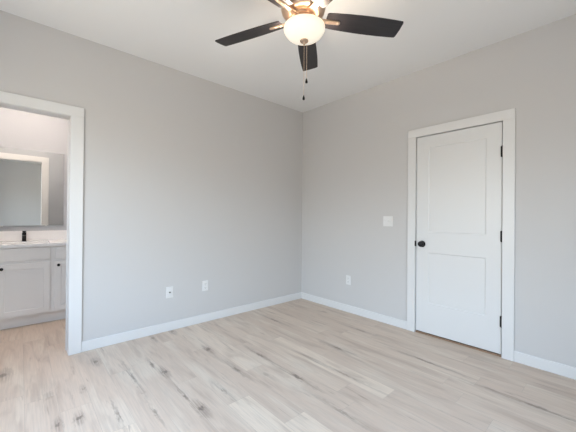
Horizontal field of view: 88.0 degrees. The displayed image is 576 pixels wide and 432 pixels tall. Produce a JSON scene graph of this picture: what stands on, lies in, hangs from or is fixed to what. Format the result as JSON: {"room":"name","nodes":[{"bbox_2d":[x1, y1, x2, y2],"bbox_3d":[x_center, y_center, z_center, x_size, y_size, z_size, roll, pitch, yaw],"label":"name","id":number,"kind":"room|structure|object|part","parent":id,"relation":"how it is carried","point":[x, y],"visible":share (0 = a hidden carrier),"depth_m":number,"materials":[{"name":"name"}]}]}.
{"room":"empty bedroom","nodes":[
{"label":"empty bedroom","id":0,"kind":"room"},
{"bbox_2d":[0,107,67,230],"bbox_3d":[-3.204,-0.192,3.644,1.460,2.743,0.120,1,0,-42],"label":"wall","id":1,"kind":"structure","parent":0,"point":[18,129],"depth_m":3.66,"materials":[{"name":"paint"}]},
{"bbox_2d":[0,147,63,225],"bbox_3d":[-3.161,-0.338,3.583,0.744,0.919,0.012,1,0,-43],"label":"wall mirror","id":2,"kind":"object","parent":1,"relation":"attached to","point":[31,182],"visible":1,"depth_m":3.61,"materials":[{"name":"grey mirror"}]},
{"bbox_2d":[0,230,66,240],"bbox_3d":[-3.160,0.238,3.590,1.214,0.116,0.019,1,0,-42],"label":"backsplash","id":3,"kind":"structure","parent":1,"relation":"attached to","point":[51,234],"depth_m":3.64,"materials":[{"name":"stone"}]},
{"bbox_2d":[0,10,302,341],"bbox_3d":[-1.260,-0.177,3.170,3.840,2.743,0.120,1,0,-42],"label":"wall","id":4,"kind":"structure","parent":0,"point":[189,180],"depth_m":3.08,"materials":[{"name":"paint"}]},
{"bbox_2d":[0,91,83,355],"bbox_3d":[-2.193,0.116,2.336,0.952,2.135,0.158,1,0,-42],"label":"door frame","id":5,"kind":"structure","parent":4,"relation":"attached to","point":[76,113],"depth_m":2.56,"materials":[{"name":"paint"}]},
{"bbox_2d":[166,286,172,297],"bbox_3d":[-1.230,0.797,3.107,0.072,0.117,0.018,1,0,-42],"label":"wall plate","id":6,"kind":"object","parent":4,"relation":"attached to","point":[169,290],"visible":1,"depth_m":3.11,"materials":[{"name":"plastic"}]},
{"bbox_2d":[81,292,301,351],"bbox_3d":[-0.800,1.155,3.498,2.693,0.090,0.014,1,0,-42],"label":"baseboard","id":7,"kind":"structure","parent":4,"relation":"attached to","point":[100,342],"depth_m":3.16,"materials":[{"name":"paint"}]},
{"bbox_2d":[202,280,207,290],"bbox_3d":[-0.937,0.790,3.377,0.070,0.115,0.009,1,0,-42],"label":"wall outlet","id":8,"kind":"object","parent":4,"relation":"attached to","point":[204,283],"visible":1,"depth_m":3.37,"materials":[{"name":"plastic"}]},
{"bbox_2d":[0,298,575,431],"bbox_3d":[-0.492,1.209,2.393,3.971,0.020,5.610,1,0,-42],"label":"floor","id":9,"kind":"structure","parent":0,"point":[299,365],"depth_m":2.15,"materials":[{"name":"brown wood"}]},
{"bbox_2d":[0,245,66,329],"bbox_3d":[-2.967,0.755,3.367,1.204,0.852,0.607,1,0,-42],"label":"vanity cabinet","id":10,"kind":"object","parent":9,"relation":"on","point":[32,279],"visible":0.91,"depth_m":3.21,"materials":[{"name":"paint"}]},
{"bbox_3d":[-2.794,0.408,3.166,0.422,0.133,0.019,1,0,-42],"label":"drawer","id":11,"kind":"part","parent":10,"relation":"part of","materials":[{"name":"paint"}]},
{"bbox_3d":[-2.797,0.778,3.165,0.422,0.546,0.019,1,0,-42],"label":"door","id":12,"kind":"part","parent":10,"relation":"part of","materials":[{"name":"paint"}]},
{"bbox_2d":[0,239,66,247],"bbox_3d":[-2.969,0.312,3.375,1.214,0.031,0.595,1,0,-42],"label":"countertop","id":13,"kind":"structure","parent":10,"relation":"on","point":[30,243],"depth_m":3.34,"materials":[{"name":"stone"}]},
{"bbox_2d":[22,231,25,240],"bbox_3d":[-3.065,0.234,3.463,0.048,0.124,0.144,1,0,-42],"label":"faucet","id":14,"kind":"object","parent":13,"relation":"on","point":[23,232],"visible":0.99,"depth_m":3.48,"materials":[{"name":"black metal"}]},
{"bbox_3d":[-2.490,0.782,3.441,0.320,0.546,0.019,1,0,-42],"label":"door","id":15,"kind":"part","parent":10,"relation":"part of","materials":[{"name":"paint"}]},
{"bbox_3d":[-2.487,0.412,3.442,0.320,0.133,0.019,1,0,-42],"label":"drawer","id":16,"kind":"part","parent":10,"relation":"part of","materials":[{"name":"paint"}]},
{"bbox_2d":[415,330,500,356],"bbox_3d":[1.642,1.213,2.899,0.138,0.012,0.755,1,0,-42],"label":"threshold","id":17,"kind":"object","parent":9,"relation":"on","point":[418,331],"visible":0.46,"depth_m":2.82,"materials":[{"name":"brown wood"}]},
{"bbox_2d":[0,0,575,111],"bbox_3d":[0.080,-1.592,1.787,3.960,0.100,3.960,1,0,-42],"label":"ceiling","id":18,"kind":"structure","parent":0,"point":[181,35],"depth_m":2.54,"materials":[{"name":"paint"}]},
{"bbox_2d":[215,0,403,99],"bbox_3d":[0.076,-1.142,1.877,1.264,0.799,1.300,1,0,-42],"label":"ceiling fan","id":19,"kind":"object","parent":18,"relation":"hanging from","point":[304,25],"visible":1,"depth_m":1.94,"materials":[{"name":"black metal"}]},
{"bbox_3d":[-0.271,-1.273,2.090,0.520,0.007,0.141,0,12,26],"label":"fan blade","id":20,"kind":"part","parent":19,"relation":"part of","materials":[{"name":"black wood"}]},
{"bbox_3d":[-0.188,-1.274,1.615,0.141,0.007,0.520,18,12,43],"label":"fan blade","id":21,"kind":"part","parent":19,"relation":"part of","materials":[{"name":"black wood"}]},
{"bbox_3d":[0.104,-1.167,1.910,0.263,0.086,0.263,1,0,-42],"label":"lamp shade","id":22,"kind":"part","parent":19,"relation":"part of","materials":[{"name":"white glass"}]},
{"bbox_3d":[0.155,-1.269,2.316,0.141,0.007,0.520,-12,-2,8],"label":"fan blade","id":23,"kind":"part","parent":19,"relation":"part of","materials":[{"name":"black wood"}]},
{"bbox_3d":[0.289,-1.270,1.548,0.141,0.007,0.520,15,-7,-27],"label":"fan blade","id":24,"kind":"part","parent":19,"relation":"part of","materials":[{"name":"black wood"}]},
{"bbox_3d":[0.501,-1.267,1.981,0.520,0.007,0.141,1,-13,-10],"label":"fan blade","id":25,"kind":"part","parent":19,"relation":"part of","materials":[{"name":"black wood"}]},
{"bbox_2d":[301,14,575,366],"bbox_3d":[1.496,-0.153,3.064,0.120,2.743,3.960,1,0,-42],"label":"wall","id":26,"kind":"structure","parent":0,"point":[355,161],"depth_m":2.90,"materials":[{"name":"paint"}]},
{"bbox_2d":[346,275,350,284],"bbox_3d":[0.762,0.811,3.772,0.009,0.115,0.070,1,0,-42],"label":"wall outlet","id":27,"kind":"object","parent":26,"relation":"attached to","point":[348,278],"visible":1,"depth_m":3.77,"materials":[{"name":"plastic"}]},
{"bbox_2d":[301,292,406,329],"bbox_3d":[0.739,1.170,3.789,0.014,0.090,1.608,1,0,-42],"label":"baseboard","id":28,"kind":"structure","parent":26,"relation":"attached to","point":[386,319],"depth_m":3.64,"materials":[{"name":"paint"}]},
{"bbox_2d":[383,216,392,225],"bbox_3d":[1.126,0.059,3.369,0.019,0.115,0.116,1,0,-42],"label":"light switch","id":29,"kind":"object","parent":26,"relation":"attached to","point":[387,220],"visible":1,"depth_m":3.37,"materials":[{"name":"plastic"}]},
{"bbox_2d":[415,122,502,353],"bbox_3d":[1.596,0.188,2.853,0.086,2.013,0.766,1,0,-42],"label":"door","id":30,"kind":"structure","parent":26,"relation":"in","point":[458,243],"depth_m":2.82,"materials":[{"name":"paint"}]},
{"bbox_3d":[1.373,0.288,3.074,0.050,0.067,0.067,1,0,-42],"label":"knob","id":31,"kind":"part","parent":30,"relation":"part of","materials":[{"name":"black metal"}]},
{"bbox_2d":[407,108,515,361],"bbox_3d":[1.639,0.155,2.889,0.137,2.128,0.928,1,0,-42],"label":"door frame","id":32,"kind":"structure","parent":26,"relation":"attached to","point":[508,117],"depth_m":2.56,"materials":[{"name":"paint"}]},
{"bbox_2d":[514,351,575,379],"bbox_3d":[2.287,1.177,2.065,0.014,0.090,1.169,1,0,-42],"label":"baseboard","id":33,"kind":"structure","parent":26,"relation":"attached to","point":[557,368],"depth_m":2.35,"materials":[{"name":"paint"}]}
]}

